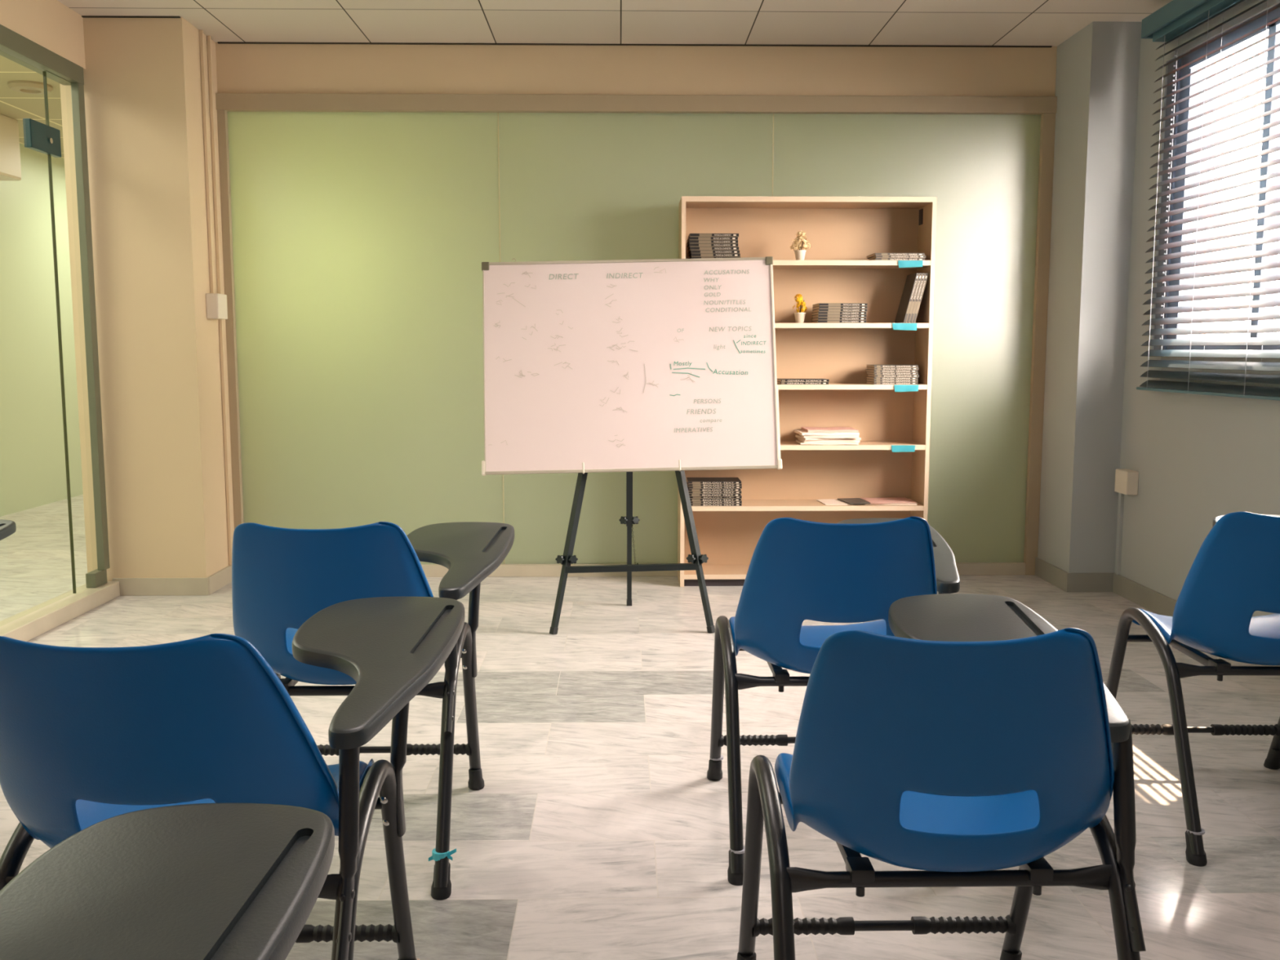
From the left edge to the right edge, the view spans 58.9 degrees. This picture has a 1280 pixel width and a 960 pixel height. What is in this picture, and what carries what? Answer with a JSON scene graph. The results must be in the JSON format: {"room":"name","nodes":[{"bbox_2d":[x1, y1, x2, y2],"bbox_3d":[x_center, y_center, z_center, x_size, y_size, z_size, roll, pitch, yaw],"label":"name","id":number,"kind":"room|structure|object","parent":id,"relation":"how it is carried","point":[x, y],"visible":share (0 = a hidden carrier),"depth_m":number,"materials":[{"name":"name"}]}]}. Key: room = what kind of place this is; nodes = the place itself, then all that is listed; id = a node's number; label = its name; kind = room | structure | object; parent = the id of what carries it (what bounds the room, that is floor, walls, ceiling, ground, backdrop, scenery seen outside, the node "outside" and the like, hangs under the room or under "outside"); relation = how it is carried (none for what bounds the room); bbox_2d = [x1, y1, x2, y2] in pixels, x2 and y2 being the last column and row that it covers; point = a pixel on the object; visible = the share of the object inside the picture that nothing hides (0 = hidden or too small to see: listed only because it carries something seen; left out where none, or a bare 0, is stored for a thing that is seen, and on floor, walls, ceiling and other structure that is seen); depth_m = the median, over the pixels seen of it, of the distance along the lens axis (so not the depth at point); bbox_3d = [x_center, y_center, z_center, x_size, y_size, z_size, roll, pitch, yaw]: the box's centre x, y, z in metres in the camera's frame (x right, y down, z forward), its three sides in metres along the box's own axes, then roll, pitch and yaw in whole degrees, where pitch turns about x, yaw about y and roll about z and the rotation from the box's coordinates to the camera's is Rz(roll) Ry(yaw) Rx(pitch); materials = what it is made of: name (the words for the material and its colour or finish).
{"room":"classroom","nodes":[
{"label":"classroom","id":0,"kind":"room"},
{"bbox_2d":[0,55,64,158],"bbox_3d":[-3.653,-2.032,4.182,2.050,0.080,15.100,0,7,-1],"label":"ceiling","id":1,"kind":"structure","parent":0,"point":[16,105],"depth_m":6.90,"materials":[{"name":"tile"}]},
{"bbox_2d":[7,80,53,94],"bbox_3d":[-3.478,-2.236,6.467,0.230,0.034,0.230,0,7,-1],"label":"recessed light","id":2,"kind":"object","parent":1,"relation":"in","point":[20,86],"visible":0.95,"depth_m":6.40,"materials":[{"name":"paint"}]},
{"bbox_2d":[0,142,83,516],"bbox_3d":[-4.518,-0.663,4.324,0.120,2.672,15.100,0,7,-1],"label":"wall","id":3,"kind":"structure","parent":0,"point":[33,468],"depth_m":8.47,"materials":[{"name":"green"}]},
{"bbox_2d":[0,114,21,180],"bbox_3d":[-4.297,-2.147,7.253,0.430,0.392,0.450,0,7,-1],"label":"wall box","id":4,"kind":"object","parent":3,"relation":"attached to","point":[10,154],"visible":1,"depth_m":7.35,"materials":[{"name":"white plastic"}]},
{"bbox_2d":[0,0,119,641],"bbox_3d":[-2.491,-0.284,1.023,0.155,2.672,8.585,0,7,-1],"label":"wall","id":5,"kind":"structure","parent":0,"point":[39,36],"depth_m":5.07,"materials":[{"name":"paint"}]},
{"bbox_2d":[22,71,76,593],"bbox_3d":[-2.535,-0.557,4.441,0.039,2.275,1.240,0,7,-1],"label":"door","id":6,"kind":"structure","parent":5,"relation":"in","point":[38,136],"depth_m":4.92,"materials":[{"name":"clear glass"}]},
{"bbox_2d":[59,83,109,581],"bbox_3d":[-2.653,-1.150,8.572,0.100,2.672,6.615,0,7,-1],"label":"wall","id":7,"kind":"structure","parent":0,"point":[65,90],"depth_m":5.29,"materials":[{"name":"paint"}]},
{"bbox_2d":[83,17,234,581],"bbox_3d":[-2.317,-0.804,5.555,0.465,2.672,0.531,0,7,-1],"label":"wall pillar","id":8,"kind":"structure","parent":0,"point":[159,352],"depth_m":5.31,"materials":[{"name":"paint"}]},
{"bbox_2d":[111,577,208,595],"bbox_3d":[-2.297,0.512,5.433,0.455,0.085,0.012,0,7,-1],"label":"baseboard","id":9,"kind":"structure","parent":8,"relation":"attached to","point":[127,586],"depth_m":5.43,"materials":[{"name":"stone"}]},
{"bbox_2d":[199,29,232,565],"bbox_3d":[-2.054,-0.843,5.524,0.060,2.587,0.178,0,7,-1],"label":"conduit","id":10,"kind":"object","parent":8,"relation":"attached to","point":[215,303],"visible":0.96,"depth_m":5.49,"materials":[{"name":"white plastic"}]},
{"bbox_2d":[57,0,1173,46],"bbox_3d":[0.087,-1.696,1.250,5.185,0.080,8.866,0,7,-1],"label":"ceiling","id":11,"kind":"structure","parent":0,"point":[763,22],"depth_m":5.19,"materials":[{"name":"tile"}]},
{"bbox_2d":[215,42,1057,577],"bbox_3d":[-0.004,-0.834,5.815,4.200,2.672,0.170,0,7,-1],"label":"wall","id":12,"kind":"structure","parent":0,"point":[366,190],"depth_m":5.71,"materials":[{"name":"paint"}]},
{"bbox_2d":[206,565,231,595],"bbox_3d":[-2.077,0.487,5.647,0.012,0.085,0.411,0,7,-1],"label":"baseboard","id":13,"kind":"structure","parent":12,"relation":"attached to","point":[223,577],"depth_m":5.59,"materials":[{"name":"wood"}]},
{"bbox_2d":[81,15,1052,47],"bbox_3d":[-0.239,-2.126,5.383,4.580,0.006,0.442,0,7,-1],"label":"trim","id":14,"kind":"structure","parent":12,"relation":"attached to","point":[82,16],"depth_m":5.59,"materials":[{"name":"brown"}]},
{"bbox_2d":[0,494,1279,959],"bbox_3d":[-0.927,0.703,4.494,7.500,0.080,15.200,0,7,-1],"label":"floor","id":15,"kind":"structure","parent":0,"point":[597,828],"depth_m":2.94,"materials":[{"name":"tile"}]},
{"bbox_2d":[0,519,16,540],"bbox_3d":[-2.027,0.446,2.822,0.620,0.810,0.789,0,7,-1],"label":"chair","id":16,"kind":"object","parent":15,"relation":"on","point":[7,527],"visible":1,"depth_m":3.11,"materials":[{"name":"black plastic"}]},
{"bbox_2d":[0,802,334,959],"bbox_3d":[-0.606,0.675,0.830,0.620,0.810,0.789,0,7,-1],"label":"chair","id":17,"kind":"object","parent":15,"relation":"on","point":[226,881],"visible":1,"depth_m":1.03,"materials":[{"name":"black plastic"}]},
{"bbox_2d":[0,596,465,959],"bbox_3d":[-0.629,0.561,1.823,0.620,0.810,0.789,0,7,-1],"label":"chair","id":18,"kind":"object","parent":15,"relation":"on","point":[89,736],"visible":0.77,"depth_m":1.53,"materials":[{"name":"blue plastic"}]},
{"bbox_2d":[231,521,514,900],"bbox_3d":[-0.641,0.452,2.767,0.620,0.810,0.789,0,7,-1],"label":"chair","id":19,"kind":"object","parent":15,"relation":"on","point":[282,578],"visible":0.59,"depth_m":2.48,"materials":[{"name":"blue plastic"}]},
{"bbox_2d":[549,459,715,634],"bbox_3d":[-0.035,-0.128,4.879,0.691,1.488,0.554,0,7,-1],"label":"easel","id":20,"kind":"object","parent":15,"relation":"on","point":[696,558],"visible":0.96,"depth_m":4.72,"materials":[{"name":"black paint"}]},
{"bbox_2d":[481,256,782,475],"bbox_3d":[-0.038,-0.480,4.731,1.251,0.908,0.215,0,7,-1],"label":"whiteboard","id":21,"kind":"object","parent":20,"relation":"on","point":[615,365],"visible":1,"depth_m":4.72,"materials":[{"name":"plastic"}]},
{"bbox_2d":[677,195,937,586],"bbox_3d":[0.810,-0.428,5.659,1.225,1.900,0.268,0,7,-1],"label":"bookcase","id":22,"kind":"object","parent":15,"relation":"on","point":[891,459],"visible":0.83,"depth_m":5.73,"materials":[{"name":"beige laminate"}]},
{"bbox_2d":[690,257,740,258],"bbox_3d":[0.366,-1.078,5.558,0.235,0.016,0.187,0,7,-1],"label":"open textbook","id":23,"kind":"object","parent":22,"relation":"on","point":[691,257],"visible":0.13,"depth_m":5.46,"materials":[{"name":"brown"}]},
{"bbox_2d":[688,253,740,258],"bbox_3d":[0.363,-1.093,5.550,0.235,0.016,0.187,0,7,-1],"label":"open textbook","id":24,"kind":"object","parent":23,"relation":"on","point":[692,255],"visible":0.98,"depth_m":5.46,"materials":[{"name":"brown"}]},
{"bbox_2d":[688,250,739,257],"bbox_3d":[0.361,-1.110,5.555,0.235,0.016,0.187,0,7,-2],"label":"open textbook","id":25,"kind":"object","parent":24,"relation":"on","point":[691,251],"visible":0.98,"depth_m":5.46,"materials":[{"name":"brown"}]},
{"bbox_2d":[687,246,738,253],"bbox_3d":[0.357,-1.125,5.549,0.235,0.016,0.187,0,7,-1],"label":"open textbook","id":26,"kind":"object","parent":25,"relation":"on","point":[691,248],"visible":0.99,"depth_m":5.46,"materials":[{"name":"brown"}]},
{"bbox_2d":[687,243,737,248],"bbox_3d":[0.355,-1.140,5.546,0.235,0.016,0.188,0,7,0],"label":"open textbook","id":27,"kind":"object","parent":26,"relation":"on","point":[690,244],"visible":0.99,"depth_m":5.45,"materials":[{"name":"brown"}]},
{"bbox_2d":[686,240,737,247],"bbox_3d":[0.352,-1.156,5.543,0.235,0.016,0.187,0,7,-1],"label":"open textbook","id":28,"kind":"object","parent":27,"relation":"on","point":[689,241],"visible":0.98,"depth_m":5.45,"materials":[{"name":"brown"}]},
{"bbox_2d":[687,236,737,242],"bbox_3d":[0.352,-1.172,5.541,0.235,0.016,0.187,0,7,-1],"label":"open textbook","id":29,"kind":"object","parent":28,"relation":"on","point":[689,237],"visible":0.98,"depth_m":5.45,"materials":[{"name":"brown paper"}]},
{"bbox_2d":[688,233,738,237],"bbox_3d":[0.356,-1.187,5.539,0.235,0.016,0.187,0,7,-1],"label":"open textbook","id":30,"kind":"object","parent":29,"relation":"on","point":[690,234],"visible":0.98,"depth_m":5.45,"materials":[{"name":"brown paper"}]},
{"bbox_2d":[690,503,742,506],"bbox_3d":[0.370,0.113,5.687,0.262,0.012,0.187,0,7,0],"label":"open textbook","id":31,"kind":"object","parent":22,"relation":"on","point":[692,504],"visible":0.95,"depth_m":5.59,"materials":[{"name":"brown paper"}]},
{"bbox_2d":[690,501,742,503],"bbox_3d":[0.371,0.100,5.689,0.262,0.012,0.187,0,7,0],"label":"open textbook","id":32,"kind":"object","parent":31,"relation":"on","point":[691,502],"visible":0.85,"depth_m":5.60,"materials":[{"name":"brown paper"}]},
{"bbox_2d":[689,498,741,501],"bbox_3d":[0.367,0.088,5.685,0.262,0.012,0.187,0,7,-1],"label":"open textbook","id":33,"kind":"object","parent":32,"relation":"on","point":[691,500],"visible":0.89,"depth_m":5.59,"materials":[{"name":"brown paper"}]},
{"bbox_2d":[689,494,742,498],"bbox_3d":[0.370,0.075,5.690,0.262,0.012,0.187,0,7,-1],"label":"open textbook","id":34,"kind":"object","parent":33,"relation":"on","point":[740,496],"visible":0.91,"depth_m":5.60,"materials":[{"name":"brown paper"}]},
{"bbox_2d":[688,493,740,496],"bbox_3d":[0.365,0.064,5.683,0.262,0.012,0.187,0,7,0],"label":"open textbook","id":35,"kind":"object","parent":34,"relation":"on","point":[690,495],"visible":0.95,"depth_m":5.59,"materials":[{"name":"brown paper"}]},
{"bbox_2d":[688,491,741,493],"bbox_3d":[0.368,0.051,5.685,0.262,0.012,0.187,0,7,-1],"label":"book","id":36,"kind":"object","parent":35,"relation":"on","point":[690,492],"visible":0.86,"depth_m":5.59,"materials":[{"name":"brown paper"}]},
{"bbox_2d":[687,486,741,491],"bbox_3d":[0.364,0.040,5.682,0.262,0.012,0.187,0,7,-2],"label":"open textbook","id":37,"kind":"object","parent":36,"relation":"on","point":[689,490],"visible":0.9,"depth_m":5.59,"materials":[{"name":"brown paper"}]},
{"bbox_2d":[686,482,742,488],"bbox_3d":[0.370,0.027,5.685,0.262,0.012,0.187,0,7,-1],"label":"book","id":38,"kind":"object","parent":37,"relation":"on","point":[689,487],"visible":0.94,"depth_m":5.59,"materials":[{"name":"brown paper"}]},
{"bbox_2d":[686,481,742,486],"bbox_3d":[0.370,0.015,5.681,0.262,0.012,0.187,0,7,-1],"label":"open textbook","id":39,"kind":"object","parent":38,"relation":"on","point":[689,485],"visible":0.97,"depth_m":5.59,"materials":[{"name":"brown paper"}]},
{"bbox_2d":[686,477,741,484],"bbox_3d":[0.368,0.003,5.676,0.262,0.012,0.187,0,7,0],"label":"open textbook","id":40,"kind":"object","parent":39,"relation":"on","point":[690,480],"visible":1,"depth_m":5.63,"materials":[{"name":"brown paper"}]},
{"bbox_2d":[792,293,807,323],"bbox_3d":[0.788,-0.841,5.559,0.065,0.143,0.066,-6,9,-41],"label":"potted plant","id":41,"kind":"object","parent":22,"relation":"on","point":[799,316],"visible":0.98,"depth_m":5.55,"materials":[{"name":"yellow plant"}]},
{"bbox_2d":[790,230,811,260],"bbox_3d":[0.782,-1.141,5.526,0.080,0.147,0.084,6,9,44],"label":"potted plant","id":42,"kind":"object","parent":22,"relation":"on","point":[797,244],"visible":0.98,"depth_m":5.51,"materials":[{"name":"beige plant"}]},
{"bbox_2d":[777,381,828,384],"bbox_3d":[0.803,-0.483,5.628,0.235,0.013,0.187,0,7,0],"label":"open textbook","id":43,"kind":"object","parent":22,"relation":"on","point":[778,382],"visible":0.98,"depth_m":5.54,"materials":[{"name":"black paper"}]},
{"bbox_2d":[777,378,829,382],"bbox_3d":[0.805,-0.495,5.625,0.235,0.013,0.187,0,7,0],"label":"closed book","id":44,"kind":"object","parent":43,"relation":"on","point":[778,380],"visible":0.98,"depth_m":5.53,"materials":[{"name":"black paper"}]},
{"bbox_2d":[795,439,858,444],"bbox_3d":[0.935,-0.190,5.677,0.285,0.010,0.210,0,7,1],"label":"booklet","id":45,"kind":"object","parent":22,"relation":"on","point":[799,442],"visible":0.56,"depth_m":5.58,"materials":[{"name":"paper"}]},
{"bbox_2d":[798,438,860,443],"bbox_3d":[0.946,-0.202,5.690,0.275,0.014,0.210,0,7,0],"label":"booklet","id":46,"kind":"object","parent":45,"relation":"on","point":[800,439],"visible":0.51,"depth_m":5.59,"materials":[{"name":"paper"}]},
{"bbox_2d":[795,435,861,439],"bbox_3d":[0.942,-0.214,5.689,0.280,0.012,0.210,-1,7,-6],"label":"booklet","id":47,"kind":"object","parent":46,"relation":"on","point":[796,436],"visible":0.5,"depth_m":5.59,"materials":[{"name":"paper"}]},
{"bbox_2d":[799,434,858,438],"bbox_3d":[0.943,-0.224,5.672,0.270,0.016,0.210,0,7,2],"label":"booklet","id":48,"kind":"object","parent":47,"relation":"on","point":[802,436],"visible":0.55,"depth_m":5.57,"materials":[{"name":"paper"}]},
{"bbox_2d":[794,429,859,435],"bbox_3d":[0.932,-0.238,5.670,0.285,0.014,0.210,0,7,-2],"label":"booklet","id":49,"kind":"object","parent":48,"relation":"on","point":[801,432],"visible":0.63,"depth_m":5.57,"materials":[{"name":"paper"}]},
{"bbox_2d":[801,426,858,432],"bbox_3d":[0.950,-0.252,5.682,0.250,0.014,0.210,0,7,-1],"label":"booklet","id":50,"kind":"object","parent":49,"relation":"on","point":[809,429],"visible":1,"depth_m":5.59,"materials":[{"name":"pink paper"}]},
{"bbox_2d":[816,498,853,505],"bbox_3d":[0.983,0.112,5.728,0.140,0.004,0.200,-1,7,-5],"label":"booklet","id":51,"kind":"object","parent":22,"relation":"on","point":[828,501],"visible":0.92,"depth_m":5.70,"materials":[{"name":"paper"}]},
{"bbox_2d":[836,497,870,504],"bbox_3d":[1.085,0.106,5.723,0.120,0.005,0.190,-1,7,-10],"label":"booklet","id":52,"kind":"object","parent":51,"relation":"on","point":[849,500],"visible":1,"depth_m":5.71,"materials":[{"name":"grey paper"}]},
{"bbox_2d":[812,320,866,323],"bbox_3d":[0.981,-0.779,5.596,0.235,0.014,0.187,0,7,-1],"label":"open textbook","id":53,"kind":"object","parent":22,"relation":"on","point":[817,321],"visible":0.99,"depth_m":5.50,"materials":[{"name":"grey paper"}]},
{"bbox_2d":[812,317,866,320],"bbox_3d":[0.981,-0.793,5.598,0.235,0.014,0.187,0,7,-1],"label":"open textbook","id":54,"kind":"object","parent":53,"relation":"on","point":[815,318],"visible":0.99,"depth_m":5.51,"materials":[{"name":"grey paper"}]},
{"bbox_2d":[812,314,866,318],"bbox_3d":[0.981,-0.806,5.593,0.235,0.014,0.187,0,7,-1],"label":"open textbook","id":55,"kind":"object","parent":54,"relation":"on","point":[818,315],"visible":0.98,"depth_m":5.50,"materials":[{"name":"beige paper"}]},
{"bbox_2d":[811,311,866,315],"bbox_3d":[0.981,-0.821,5.597,0.235,0.014,0.187,0,7,-2],"label":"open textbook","id":56,"kind":"object","parent":55,"relation":"on","point":[815,313],"visible":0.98,"depth_m":5.51,"materials":[{"name":"beige paper"}]},
{"bbox_2d":[813,308,866,312],"bbox_3d":[0.984,-0.834,5.594,0.235,0.014,0.187,0,7,-1],"label":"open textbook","id":57,"kind":"object","parent":56,"relation":"on","point":[819,309],"visible":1,"depth_m":5.50,"materials":[{"name":"beige paper"}]},
{"bbox_2d":[813,306,866,310],"bbox_3d":[0.983,-0.847,5.590,0.235,0.014,0.187,0,7,-2],"label":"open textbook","id":58,"kind":"object","parent":57,"relation":"on","point":[817,307],"visible":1,"depth_m":5.50,"materials":[{"name":"beige paper"}]},
{"bbox_2d":[812,303,866,307],"bbox_3d":[0.984,-0.861,5.594,0.235,0.014,0.187,0,7,-1],"label":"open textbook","id":59,"kind":"object","parent":58,"relation":"on","point":[815,304],"visible":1,"depth_m":5.50,"materials":[{"name":"beige paper"}]},
{"bbox_2d":[860,497,917,505],"bbox_3d":[1.252,0.110,5.733,0.260,0.007,0.200,0,7,3],"label":"booklet","id":60,"kind":"object","parent":22,"relation":"on","point":[913,504],"visible":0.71,"depth_m":5.63,"materials":[{"name":"paper"}]},
{"bbox_2d":[861,497,916,503],"bbox_3d":[1.255,0.103,5.727,0.230,0.005,0.190,0,7,-4],"label":"booklet","id":61,"kind":"object","parent":60,"relation":"on","point":[887,500],"visible":1,"depth_m":5.69,"materials":[{"name":"pink paper"}]},
{"bbox_2d":[866,381,917,384],"bbox_3d":[1.251,-0.483,5.636,0.215,0.012,0.187,0,7,-1],"label":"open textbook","id":62,"kind":"object","parent":22,"relation":"on","point":[868,382],"visible":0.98,"depth_m":5.54,"materials":[{"name":"grey paper"}]},
{"bbox_2d":[866,378,917,382],"bbox_3d":[1.250,-0.495,5.633,0.215,0.012,0.187,0,7,0],"label":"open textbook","id":63,"kind":"object","parent":62,"relation":"on","point":[868,380],"visible":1,"depth_m":5.54,"materials":[{"name":"grey paper"}]},
{"bbox_2d":[866,376,917,379],"bbox_3d":[1.251,-0.507,5.633,0.215,0.012,0.187,0,7,0],"label":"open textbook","id":64,"kind":"object","parent":63,"relation":"on","point":[868,377],"visible":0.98,"depth_m":5.54,"materials":[{"name":"grey paper"}]},
{"bbox_2d":[866,373,919,377],"bbox_3d":[1.257,-0.519,5.634,0.215,0.012,0.187,0,7,0],"label":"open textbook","id":65,"kind":"object","parent":64,"relation":"on","point":[870,375],"visible":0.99,"depth_m":5.54,"materials":[{"name":"grey paper"}]},
{"bbox_2d":[866,371,918,374],"bbox_3d":[1.251,-0.530,5.631,0.215,0.012,0.187,0,7,-1],"label":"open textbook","id":66,"kind":"object","parent":65,"relation":"on","point":[868,373],"visible":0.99,"depth_m":5.54,"materials":[{"name":"grey paper"}]},
{"bbox_2d":[865,368,917,372],"bbox_3d":[1.248,-0.543,5.636,0.215,0.012,0.187,0,7,-2],"label":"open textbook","id":67,"kind":"object","parent":66,"relation":"on","point":[867,371],"visible":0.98,"depth_m":5.54,"materials":[{"name":"grey paper"}]},
{"bbox_2d":[866,367,918,369],"bbox_3d":[1.254,-0.554,5.629,0.215,0.012,0.187,0,7,0],"label":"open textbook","id":68,"kind":"object","parent":67,"relation":"on","point":[868,368],"visible":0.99,"depth_m":5.54,"materials":[{"name":"grey paper"}]},
{"bbox_2d":[866,364,918,367],"bbox_3d":[1.250,-0.565,5.627,0.215,0.012,0.187,0,7,-1],"label":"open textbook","id":69,"kind":"object","parent":68,"relation":"on","point":[868,366],"visible":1,"depth_m":5.54,"materials":[{"name":"grey paper"}]},
{"bbox_2d":[869,257,924,260],"bbox_3d":[1.256,-1.078,5.574,0.240,0.012,0.187,0,7,-2],"label":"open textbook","id":70,"kind":"object","parent":22,"relation":"on","point":[874,259],"visible":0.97,"depth_m":5.48,"materials":[{"name":"white paper"}]},
{"bbox_2d":[868,255,925,260],"bbox_3d":[1.260,-1.089,5.567,0.240,0.012,0.188,0,7,-1],"label":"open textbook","id":71,"kind":"object","parent":70,"relation":"on","point":[875,256],"visible":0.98,"depth_m":5.47,"materials":[{"name":"white paper"}]},
{"bbox_2d":[866,253,924,258],"bbox_3d":[1.254,-1.101,5.572,0.240,0.012,0.187,0,7,-2],"label":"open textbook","id":72,"kind":"object","parent":71,"relation":"on","point":[874,254],"visible":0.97,"depth_m":5.48,"materials":[{"name":"white paper"}]},
{"bbox_2d":[894,272,919,323],"bbox_3d":[1.317,-0.894,5.596,0.073,0.241,0.187,0,7,-1],"label":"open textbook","id":73,"kind":"object","parent":22,"relation":"on","point":[911,282],"visible":0.99,"depth_m":5.56,"materials":[{"name":"black paper"}]},
{"bbox_2d":[906,272,922,323],"bbox_3d":[1.332,-0.894,5.596,0.073,0.241,0.187,0,7,-1],"label":"closed book","id":74,"kind":"object","parent":22,"relation":"on","point":[920,274],"visible":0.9,"depth_m":5.50,"materials":[{"name":"beige paper"}]},
{"bbox_2d":[909,272,925,323],"bbox_3d":[1.346,-0.894,5.596,0.073,0.241,0.187,0,7,-1],"label":"closed book","id":75,"kind":"object","parent":22,"relation":"on","point":[923,273],"visible":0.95,"depth_m":5.50,"materials":[{"name":"beige paper"}]},
{"bbox_2d":[912,272,928,323],"bbox_3d":[1.361,-0.894,5.597,0.073,0.241,0.187,0,7,-1],"label":"closed book","id":76,"kind":"object","parent":22,"relation":"on","point":[926,274],"visible":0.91,"depth_m":5.50,"materials":[{"name":"beige paper"}]},
{"bbox_2d":[706,516,959,885],"bbox_3d":[0.498,0.444,2.841,0.620,0.810,0.789,0,7,-1],"label":"chair","id":77,"kind":"object","parent":15,"relation":"on","point":[849,571],"visible":0.65,"depth_m":2.53,"materials":[{"name":"blue plastic"}]},
{"bbox_2d":[737,593,1146,959],"bbox_3d":[0.463,0.558,1.850,0.565,0.810,0.785,0,7,-1],"label":"chair","id":78,"kind":"object","parent":15,"relation":"on","point":[970,742],"visible":1,"depth_m":1.59,"materials":[{"name":"blue plastic"}]},
{"bbox_2d":[1106,511,1279,866],"bbox_3d":[1.574,0.434,2.923,0.620,0.810,0.789,0,7,1],"label":"chair","id":79,"kind":"object","parent":15,"relation":"on","point":[1234,573],"visible":0.91,"depth_m":2.67,"materials":[{"name":"blue plastic"}]},
{"bbox_2d":[1037,21,1141,572],"bbox_3d":[2.242,-0.814,5.635,0.325,2.672,0.531,0,7,-1],"label":"wall pillar","id":80,"kind":"structure","parent":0,"point":[1098,66],"depth_m":5.42,"materials":[{"name":"grey paint"}]},
{"bbox_2d":[1035,557,1068,591],"bbox_3d":[2.075,0.474,5.719,0.012,0.095,0.411,0,7,-1],"label":"baseboard","id":81,"kind":"structure","parent":80,"relation":"attached to","point":[1055,575],"depth_m":5.71,"materials":[{"name":"grey stone"}]},
{"bbox_2d":[1065,572,1115,591],"bbox_3d":[2.191,0.498,5.511,0.237,0.095,0.012,0,7,-1],"label":"baseboard","id":82,"kind":"structure","parent":80,"relation":"attached to","point":[1075,581],"depth_m":5.51,"materials":[{"name":"grey wood"}]},
{"bbox_2d":[1115,0,1279,616],"bbox_3d":[2.489,-0.336,1.473,0.220,2.672,8.916,0,7,-1],"label":"wall","id":83,"kind":"structure","parent":0,"point":[1198,459],"depth_m":4.98,"materials":[{"name":"grey paint"}]},
{"bbox_2d":[1114,468,1138,574],"bbox_3d":[2.284,0.208,5.359,0.055,0.515,0.158,0,7,-1],"label":"junction box","id":84,"kind":"object","parent":83,"relation":"attached to","point":[1126,480],"visible":1,"depth_m":5.34,"materials":[{"name":"white plastic"}]},
{"bbox_2d":[1112,573,1279,666],"bbox_3d":[2.378,0.975,1.349,0.012,0.095,8.373,0,7,-1],"label":"baseboard","id":85,"kind":"structure","parent":83,"relation":"attached to","point":[1152,600],"depth_m":5.18,"materials":[{"name":"grey stone"}]},
{"bbox_2d":[1153,3,1279,357],"bbox_3d":[2.361,-1.109,4.274,0.074,1.290,1.580,0,7,-1],"label":"window","id":86,"kind":"structure","parent":83,"relation":"in","point":[1274,40],"depth_m":4.81,"materials":[{"name":"grey"}]},
{"bbox_2d":[1136,0,1279,400],"bbox_3d":[2.267,-1.114,4.194,0.115,1.613,1.725,0,7,-1],"label":"blind","id":87,"kind":"object","parent":86,"relation":"attached to","point":[1176,18],"visible":1,"depth_m":4.50,"materials":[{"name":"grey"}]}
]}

